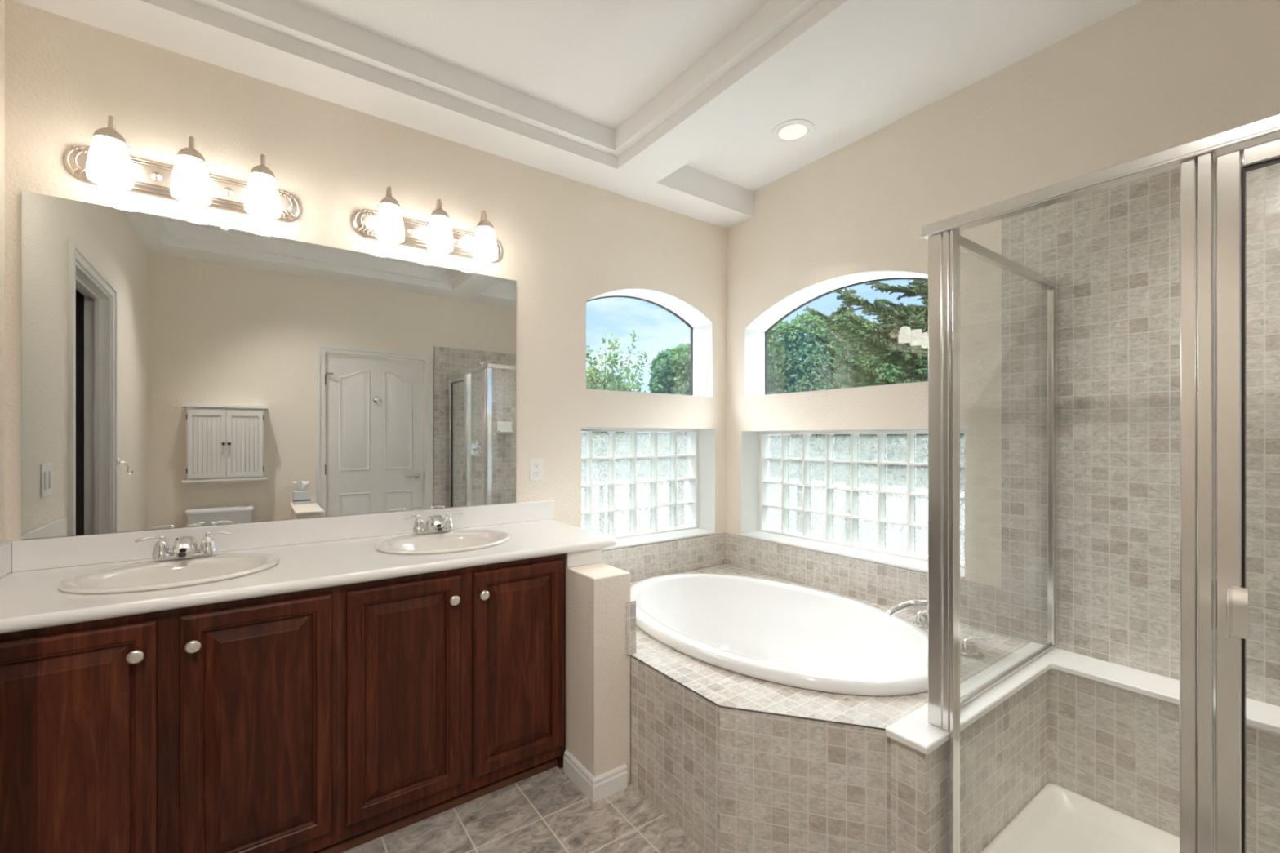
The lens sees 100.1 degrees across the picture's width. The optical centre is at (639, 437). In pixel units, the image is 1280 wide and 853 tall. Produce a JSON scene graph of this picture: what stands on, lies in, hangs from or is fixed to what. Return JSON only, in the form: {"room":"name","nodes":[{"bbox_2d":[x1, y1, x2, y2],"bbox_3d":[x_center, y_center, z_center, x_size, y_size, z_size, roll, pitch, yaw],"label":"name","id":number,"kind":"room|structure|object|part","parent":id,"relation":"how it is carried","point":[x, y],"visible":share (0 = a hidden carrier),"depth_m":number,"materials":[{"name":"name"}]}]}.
{"room":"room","nodes":[
{"label":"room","id":0,"kind":"room"},
{"bbox_2d":[0,0,4,543],"bbox_3d":[-1.197,-0.110,0.491,0.100,2.880,2.900,0,0,-36],"label":"wall","id":1,"kind":"structure","parent":0,"point":[2,2],"depth_m":1.68,"materials":[{"name":"beige paint"}]},
{"bbox_2d":[4,0,726,582],"bbox_3d":[-0.733,-0.110,2.749,3.502,2.880,0.212,0,0,-36],"label":"wall","id":2,"kind":"structure","parent":0,"point":[565,242],"depth_m":2.31,"materials":[{"name":"beige paint"}]},
{"bbox_2d":[63,115,300,222],"bbox_3d":[-1.583,-0.947,1.896,0.660,0.225,0.170,0,0,-36],"label":"vanity light","id":3,"kind":"object","parent":2,"relation":"attached to","point":[108,162],"visible":1,"depth_m":1.87,"materials":[{"name":"white glass"}]},
{"bbox_3d":[-1.731,-0.906,1.752,0.112,0.144,0.112,0,0,-36],"label":"lamp shade","id":4,"kind":"part","parent":3,"relation":"part of","materials":[{"name":"white glass"}]},
{"bbox_3d":[-1.754,-0.983,1.784,0.040,0.152,0.092,0,0,-36],"label":"arm","id":5,"kind":"part","parent":3,"relation":"part of","materials":[{"name":"silver metal"}]},
{"bbox_3d":[-1.566,-0.906,1.872,0.112,0.144,0.112,0,0,-36],"label":"lamp shade","id":6,"kind":"part","parent":3,"relation":"part of","materials":[{"name":"white glass"}]},
{"bbox_3d":[-1.589,-0.983,1.904,0.040,0.152,0.092,0,0,-36],"label":"arm","id":7,"kind":"part","parent":3,"relation":"part of","materials":[{"name":"silver metal"}]},
{"bbox_3d":[-1.401,-0.906,1.992,0.112,0.144,0.112,0,0,-36],"label":"lamp shade","id":8,"kind":"part","parent":3,"relation":"part of","materials":[{"name":"white glass"}]},
{"bbox_3d":[-1.424,-0.983,2.024,0.040,0.152,0.092,0,0,-36],"label":"arm","id":9,"kind":"part","parent":3,"relation":"part of","materials":[{"name":"silver metal"}]},
{"bbox_2d":[21,191,515,539],"bbox_3d":[-1.299,-0.232,2.203,1.669,1.112,0.007,0,0,-36],"label":"vanity mirror","id":10,"kind":"object","parent":2,"relation":"attached to","point":[175,373],"visible":1,"depth_m":2.03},
{"bbox_2d":[11,499,554,572],"bbox_3d":[-1.220,0.375,2.253,1.894,0.099,0.018,0,0,-36],"label":"backsplash","id":11,"kind":"structure","parent":2,"relation":"attached to","point":[32,554],"depth_m":2.07,"materials":[{"name":"white stone"}]},
{"bbox_2d":[351,186,502,262],"bbox_3d":[-0.900,-0.947,2.392,0.660,0.225,0.170,0,0,-36],"label":"vanity light","id":12,"kind":"object","parent":2,"relation":"attached to","point":[387,224],"visible":1,"depth_m":2.35,"materials":[{"name":"white glass"}]},
{"bbox_3d":[-1.071,-0.983,2.280,0.040,0.152,0.092,0,0,-36],"label":"arm","id":13,"kind":"part","parent":12,"relation":"part of","materials":[{"name":"silver metal"}]},
{"bbox_3d":[-1.048,-0.906,2.248,0.112,0.144,0.112,0,0,-36],"label":"lamp shade","id":14,"kind":"part","parent":12,"relation":"part of","materials":[{"name":"white glass"}]},
{"bbox_3d":[-0.906,-0.983,2.400,0.040,0.152,0.092,0,0,-36],"label":"arm","id":15,"kind":"part","parent":12,"relation":"part of","materials":[{"name":"silver metal"}]},
{"bbox_3d":[-0.883,-0.906,2.368,0.112,0.144,0.112,0,0,-36],"label":"lamp shade","id":16,"kind":"part","parent":12,"relation":"part of","materials":[{"name":"white glass"}]},
{"bbox_3d":[-0.741,-0.983,2.519,0.040,0.152,0.092,0,0,-36],"label":"arm","id":17,"kind":"part","parent":12,"relation":"part of","materials":[{"name":"silver metal"}]},
{"bbox_3d":[-0.718,-0.906,2.488,0.112,0.144,0.112,0,0,-36],"label":"lamp shade","id":18,"kind":"part","parent":12,"relation":"part of","materials":[{"name":"white glass"}]},
{"bbox_2d":[529,457,542,481],"bbox_3d":[-0.533,0.164,2.758,0.074,0.116,0.009,0,0,-36],"label":"wall outlet","id":19,"kind":"object","parent":2,"relation":"attached to","point":[535,464],"visible":1,"depth_m":2.75,"materials":[{"name":"white plastic"}]},
{"bbox_2d":[533,462,539,468],"bbox_3d":[-0.531,0.143,2.756,0.034,0.027,0.002,0,0,-36],"label":"socket","id":20,"kind":"object","parent":19,"relation":"attached to","point":[535,465],"depth_m":2.75,"materials":[{"name":"white plastic"}]},
{"bbox_2d":[533,471,539,476],"bbox_3d":[-0.531,0.185,2.756,0.034,0.027,0.002,0,0,-36],"label":"socket","id":21,"kind":"object","parent":19,"relation":"attached to","point":[535,473],"depth_m":2.75,"materials":[{"name":"white plastic"}]},
{"bbox_2d":[580,426,715,550],"bbox_3d":[0.016,0.282,3.307,1.006,0.690,0.266,0,0,-36],"label":"window","id":22,"kind":"structure","parent":2,"relation":"in","point":[700,491],"depth_m":3.44,"materials":[{"name":"clear glass"}]},
{"bbox_3d":[0.043,0.619,3.270,0.998,0.014,0.175,0,0,-36],"label":"sill","id":23,"kind":"part","parent":22,"relation":"part of","materials":[{"name":"white paint"}]},
{"bbox_2d":[585,288,712,397],"bbox_3d":[0.027,-0.575,3.296,0.951,0.621,0.207,0,0,-36],"label":"window","id":24,"kind":"structure","parent":2,"relation":"in","point":[701,327],"depth_m":3.51,"materials":[{"name":"white paint"}]},
{"bbox_2d":[602,533,726,582],"bbox_3d":[0.018,0.732,3.158,1.362,0.203,0.009,0,0,-36],"label":"tile backsplash","id":25,"kind":"structure","parent":2,"relation":"attached to","point":[643,562],"depth_m":3.26,"materials":[{"name":"beige tile"}]},
{"bbox_2d":[341,766,706,852],"bbox_3d":[0.124,1.360,1.387,3.290,0.060,3.000,0,0,-36],"label":"floor","id":26,"kind":"structure","parent":0,"point":[546,811],"depth_m":1.83,"materials":[{"name":"tile"}]},
{"bbox_2d":[0,553,565,852],"bbox_3d":[-1.137,0.895,1.902,1.650,0.870,0.683,0,0,-36],"label":"vanity cabinet","id":27,"kind":"object","parent":26,"relation":"on","point":[340,718],"visible":0.99,"depth_m":1.59,"materials":[{"name":"brown wood"}]},
{"bbox_3d":[-1.426,0.851,1.318,0.251,0.629,0.014,0,0,-36],"label":"raised panel","id":28,"kind":"part","parent":27,"relation":"part of","materials":[{"name":"brown wood"}]},
{"bbox_3d":[-1.426,0.851,1.319,0.356,0.734,0.019,0,0,-36],"label":"door","id":29,"kind":"part","parent":27,"relation":"part of","materials":[{"name":"brown wood"}]},
{"bbox_3d":[-1.299,0.562,1.381,0.035,0.035,0.029,0,0,-36],"label":"knob","id":30,"kind":"part","parent":27,"relation":"part of","materials":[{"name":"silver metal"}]},
{"bbox_3d":[-1.206,0.562,1.448,0.035,0.035,0.029,0,0,-36],"label":"knob","id":31,"kind":"part","parent":27,"relation":"part of","materials":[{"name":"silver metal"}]},
{"bbox_3d":[-1.100,0.851,1.555,0.359,0.734,0.019,0,0,-36],"label":"door","id":32,"kind":"part","parent":27,"relation":"part of","materials":[{"name":"brown wood"}]},
{"bbox_3d":[-1.099,0.851,1.555,0.254,0.629,0.014,0,0,-36],"label":"raised panel","id":33,"kind":"part","parent":27,"relation":"part of","materials":[{"name":"brown wood"}]},
{"bbox_2d":[0,499,617,633],"bbox_3d":[-1.036,0.393,1.986,1.912,0.134,0.666,0,0,-36],"label":"countertop","id":34,"kind":"structure","parent":27,"relation":"on","point":[31,599],"depth_m":1.83,"materials":[{"name":"white stone"}]},
{"bbox_2d":[57,553,279,593],"bbox_3d":[-1.448,0.483,1.686,0.524,0.146,0.440,0,0,-36],"label":"sink","id":35,"kind":"object","parent":34,"relation":"in","point":[147,575],"visible":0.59,"depth_m":1.72,"materials":[{"name":"ceramic"}]},
{"bbox_2d":[134,531,231,560],"bbox_3d":[-1.549,0.369,1.824,0.205,0.081,0.154,0,0,0],"label":"sink faucet","id":36,"kind":"object","parent":34,"relation":"on","point":[183,547],"visible":1,"depth_m":1.80,"materials":[{"name":"silver metal"}]},
{"bbox_3d":[-1.622,0.363,1.790,0.090,0.069,0.052,0,0,-36],"label":"handle","id":37,"kind":"part","parent":36,"relation":"part of","materials":[{"name":"silver metal"}]},
{"bbox_3d":[-1.557,0.404,1.837,0.166,0.012,0.052,0,0,-36],"label":"plate","id":38,"kind":"part","parent":36,"relation":"part of","materials":[{"name":"silver metal"}]},
{"bbox_3d":[-1.539,0.368,1.811,0.078,0.070,0.133,0,0,-36],"label":"spout","id":39,"kind":"part","parent":36,"relation":"part of","materials":[{"name":"silver metal"}]},
{"bbox_3d":[-1.493,0.363,1.883,0.090,0.069,0.052,0,0,-36],"label":"handle","id":40,"kind":"part","parent":36,"relation":"part of","materials":[{"name":"silver metal"}]},
{"bbox_2d":[403,511,463,534],"bbox_3d":[-0.887,0.369,2.316,0.205,0.081,0.154,0,0,0],"label":"sink faucet","id":41,"kind":"object","parent":34,"relation":"on","point":[435,523],"visible":1,"depth_m":2.29,"materials":[{"name":"silver metal"}]},
{"bbox_3d":[-0.961,0.363,2.281,0.090,0.069,0.052,0,0,-36],"label":"handle","id":42,"kind":"part","parent":41,"relation":"part of","materials":[{"name":"silver metal"}]},
{"bbox_3d":[-0.896,0.404,2.328,0.166,0.012,0.052,0,0,-36],"label":"plate","id":43,"kind":"part","parent":41,"relation":"part of","materials":[{"name":"silver metal"}]},
{"bbox_3d":[-0.878,0.368,2.303,0.078,0.070,0.133,0,0,-36],"label":"spout","id":44,"kind":"part","parent":41,"relation":"part of","materials":[{"name":"silver metal"}]},
{"bbox_3d":[-0.832,0.363,2.375,0.090,0.069,0.052,0,0,-36],"label":"handle","id":45,"kind":"part","parent":41,"relation":"part of","materials":[{"name":"silver metal"}]},
{"bbox_2d":[374,529,511,554],"bbox_3d":[-0.787,0.483,2.178,0.524,0.146,0.440,0,0,-36],"label":"sink","id":46,"kind":"object","parent":34,"relation":"in","point":[455,540],"visible":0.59,"depth_m":2.25,"materials":[{"name":"ceramic"}]},
{"bbox_3d":[-0.777,0.851,1.789,0.355,0.734,0.019,0,0,-36],"label":"door","id":47,"kind":"part","parent":27,"relation":"part of","materials":[{"name":"brown wood"}]},
{"bbox_3d":[-0.777,0.851,1.789,0.250,0.629,0.014,0,0,-36],"label":"raised panel","id":48,"kind":"part","parent":27,"relation":"part of","materials":[{"name":"brown wood"}]},
{"bbox_3d":[-0.643,0.562,1.857,0.035,0.035,0.029,0,0,-36],"label":"knob","id":49,"kind":"part","parent":27,"relation":"part of","materials":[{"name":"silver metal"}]},
{"bbox_3d":[-0.558,0.562,1.919,0.035,0.035,0.029,0,0,-36],"label":"knob","id":50,"kind":"part","parent":27,"relation":"part of","materials":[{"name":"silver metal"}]},
{"bbox_3d":[-0.452,0.851,2.025,0.360,0.734,0.019,0,0,-36],"label":"door","id":51,"kind":"part","parent":27,"relation":"part of","materials":[{"name":"brown wood"}]},
{"bbox_3d":[-0.451,0.851,2.025,0.255,0.629,0.014,0,0,-36],"label":"raised panel","id":52,"kind":"part","parent":27,"relation":"part of","materials":[{"name":"brown wood"}]},
{"bbox_2d":[630,563,1028,852],"bbox_3d":[0.525,1.081,2.451,1.369,0.497,1.725,0,0,-36],"label":"tub surround","id":53,"kind":"object","parent":26,"relation":"on","point":[740,763],"visible":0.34,"depth_m":1.66,"materials":[{"name":"beige tile"}]},
{"bbox_2d":[631,573,928,696],"bbox_3d":[0.548,1.012,2.429,1.060,0.451,1.580,0,0,-36],"label":"bathtub","id":54,"kind":"object","parent":53,"relation":"on","point":[774,631],"visible":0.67,"depth_m":2.67,"materials":[{"name":"white ceramic"}]},
{"bbox_2d":[885,599,989,657],"bbox_3d":[1.231,0.748,2.187,0.344,0.167,0.358,0,0,-36],"label":"tub faucet","id":55,"kind":"object","parent":53,"relation":"on","point":[969,648],"visible":0.65,"depth_m":2.19,"materials":[{"name":"silver metal"}]},
{"bbox_3d":[1.152,0.748,2.205,0.280,0.167,0.071,0,0,2],"label":"spout","id":56,"kind":"part","parent":55,"relation":"part of","materials":[{"name":"silver metal"}]},
{"bbox_3d":[1.260,0.795,2.372,0.080,0.074,0.094,0,0,-36],"label":"handle","id":57,"kind":"part","parent":55,"relation":"part of","materials":[{"name":"silver metal"}]},
{"bbox_3d":[1.278,0.795,2.058,0.080,0.074,0.094,0,0,-36],"label":"handle","id":58,"kind":"part","parent":55,"relation":"part of","materials":[{"name":"silver metal"}]},
{"bbox_2d":[980,782,1179,852],"bbox_3d":[1.484,1.280,1.309,0.821,0.099,1.055,0,0,-36],"label":"shower pan","id":59,"kind":"object","parent":26,"relation":"on","point":[1059,819],"visible":1,"depth_m":1.76,"materials":[{"name":"white plastic"}]},
{"bbox_2d":[920,113,1279,852],"bbox_3d":[1.532,0.308,1.384,0.994,1.844,1.122,0,0,-36],"label":"shower enclosure","id":60,"kind":"object","parent":59,"relation":"on","point":[1214,593],"visible":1,"depth_m":1.11,"materials":[{"name":"metal"}]},
{"bbox_3d":[0.862,0.120,1.533,0.044,1.403,0.059,0,0,-36],"label":"corner post","id":61,"kind":"part","parent":60,"relation":"part of","materials":[{"name":"metal"}]},
{"bbox_3d":[1.244,0.815,1.835,0.930,0.014,0.018,0,0,-36],"label":"sill","id":62,"kind":"part","parent":60,"relation":"part of","materials":[{"name":"metal"}]},
{"bbox_3d":[1.244,-0.598,1.835,0.930,0.032,0.022,0,0,-36],"label":"rail","id":63,"kind":"part","parent":60,"relation":"part of","materials":[{"name":"metal"}]},
{"bbox_3d":[1.163,0.324,1.118,0.048,1.811,0.049,0,0,-36],"label":"door post","id":64,"kind":"part","parent":60,"relation":"part of","materials":[{"name":"metal"}]},
{"bbox_3d":[1.174,0.345,1.053,0.026,0.100,0.027,0,0,-36],"label":"handle","id":65,"kind":"part","parent":60,"relation":"part of","materials":[{"name":"silver metal"}]},
{"bbox_3d":[1.325,0.324,0.893,0.006,1.708,0.421,0,0,-36],"label":"door glass","id":66,"kind":"part","parent":60,"relation":"part of","materials":[{"name":"clear glass"}]},
{"bbox_3d":[1.325,0.326,0.893,0.030,1.792,0.500,0,0,-36],"label":"door frame","id":67,"kind":"part","parent":60,"relation":"part of","materials":[{"name":"metal"}]},
{"bbox_2d":[12,0,1143,228],"bbox_3d":[0.147,-1.510,1.535,3.502,0.240,3.212,0,0,-36],"label":"ceiling","id":68,"kind":"structure","parent":0,"point":[676,106],"depth_m":2.13,"materials":[{"name":"white paint"}]},
{"bbox_2d":[771,119,814,143],"bbox_3d":[0.772,-1.545,2.712,0.208,0.008,0.208,0,0,-36],"label":"recessed light","id":69,"kind":"object","parent":68,"relation":"in","point":[794,131],"visible":1,"depth_m":2.70,"materials":[{"name":"white paint"}]},
{"bbox_2d":[563,562,631,783],"bbox_3d":[-0.352,0.925,2.367,0.164,0.810,0.854,0,0,-36],"label":"wall","id":70,"kind":"structure","parent":0,"point":[598,666],"depth_m":2.03,"materials":[{"name":"beige paint"}]},
{"bbox_2d":[565,548,602,567],"bbox_3d":[-0.412,0.490,2.450,0.164,0.060,0.648,0,0,-36],"label":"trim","id":71,"kind":"structure","parent":70,"relation":"on","point":[593,556],"depth_m":2.19,"materials":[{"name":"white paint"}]},
{"bbox_2d":[563,749,627,803],"bbox_3d":[-0.176,1.289,2.090,0.152,0.082,0.230,0,0,-36],"label":"baseboard","id":72,"kind":"structure","parent":70,"relation":"attached to","point":[596,788],"depth_m":2.01,"materials":[{"name":"white paint"}]},
{"bbox_2d":[626,600,635,655],"bbox_3d":[-0.035,0.731,2.064,0.044,0.202,0.006,0,0,-36],"label":"trim","id":73,"kind":"structure","parent":70,"relation":"attached to","point":[630,606],"depth_m":2.06,"materials":[{"name":"beige tile"}]},
{"bbox_2d":[726,0,1279,642],"bbox_3d":[1.541,-0.110,2.415,0.212,2.880,3.000,0,0,-36],"label":"wall","id":74,"kind":"structure","parent":0,"point":[1150,77],"depth_m":2.33,"materials":[{"name":"beige paint"}]},
{"bbox_2d":[744,270,928,397],"bbox_3d":[1.130,-0.565,2.976,0.207,0.610,1.281,0,0,-36],"label":"window","id":75,"kind":"structure","parent":74,"relation":"in","point":[756,332],"depth_m":3.33,"materials":[{"name":"white paint"}]},
{"bbox_2d":[740,427,965,580],"bbox_3d":[1.141,0.292,2.985,0.266,0.676,1.342,0,0,-36],"label":"window","id":76,"kind":"structure","parent":74,"relation":"in","point":[756,457],"depth_m":3.09,"materials":[{"name":"clear glass"}]},
{"bbox_3d":[1.105,0.622,2.958,0.175,0.014,1.334,0,0,-36],"label":"sill","id":77,"kind":"part","parent":76,"relation":"part of","materials":[{"name":"white paint"}]},
{"bbox_2d":[726,149,1279,706],"bbox_3d":[1.422,-0.021,2.390,0.009,1.822,2.900,0,0,-36],"label":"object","id":78,"kind":"structure","parent":74,"relation":"attached to","point":[1112,255],"depth_m":1.97,"materials":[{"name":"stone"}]},
{"bbox_2d":[890,668,1279,852],"bbox_3d":[1.490,1.087,1.367,1.082,0.486,1.162,0,0,-36],"label":"wall","id":79,"kind":"structure","parent":0,"point":[1115,748],"depth_m":1.74,"materials":[{"name":"beige tile"}]},
{"bbox_2d":[884,641,1279,755],"bbox_3d":[1.480,0.833,1.367,1.098,0.022,1.170,0,0,-36],"label":"shower ledge","id":80,"kind":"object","parent":79,"relation":"on","point":[914,731],"depth_m":1.76,"materials":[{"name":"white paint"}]},
{"label":"outside","id":81,"kind":"structure","parent":0,"visible":0},
{"bbox_2d":[581,475,964,562],"bbox_3d":[2.242,4.480,14.042,75.000,0.100,75.000,0,0,-36],"label":"ground","id":82,"kind":"structure","parent":81,"point":[841,495],"depth_m":31.92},
{"bbox_2d":[582,329,650,533],"bbox_3d":[-0.580,1.139,10.961,1.717,6.587,1.386,0,0,-5],"label":"tree","id":83,"kind":"object","parent":82,"relation":"on","point":[592,381],"visible":0.41,"depth_m":10.79,"materials":[{"name":"green plant"}]},
{"bbox_2d":[647,342,690,526],"bbox_3d":[2.023,0.647,17.126,3.495,7.577,2.479,0,0,13],"label":"tree","id":84,"kind":"object","parent":82,"relation":"on","point":[674,377],"visible":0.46,"depth_m":16.55,"materials":[{"name":"green plant"}]},
{"bbox_2d":[795,288,896,542],"bbox_3d":[5.593,0.229,14.176,3.008,8.406,3.116,0,0,-36],"label":"tree","id":85,"kind":"object","parent":82,"relation":"on","point":[851,351],"visible":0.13,"depth_m":14.10,"materials":[{"name":"green plant"}]},
{"bbox_2d":[767,311,928,533],"bbox_3d":[6.880,0.003,19.080,7.654,8.863,3.163,0,0,-3],"label":"tree","id":86,"kind":"object","parent":82,"relation":"on","point":[784,367],"visible":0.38,"depth_m":18.29,"materials":[{"name":"green plant"}]},
{"bbox_2d":[800,280,964,485],"bbox_3d":[5.575,-2.070,8.287,6.365,13.001,6.176,0,0,14],"label":"tree","id":87,"kind":"object","parent":82,"relation":"on","point":[913,337],"visible":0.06,"depth_m":8.28,"materials":[{"name":"green plant"}]}
]}

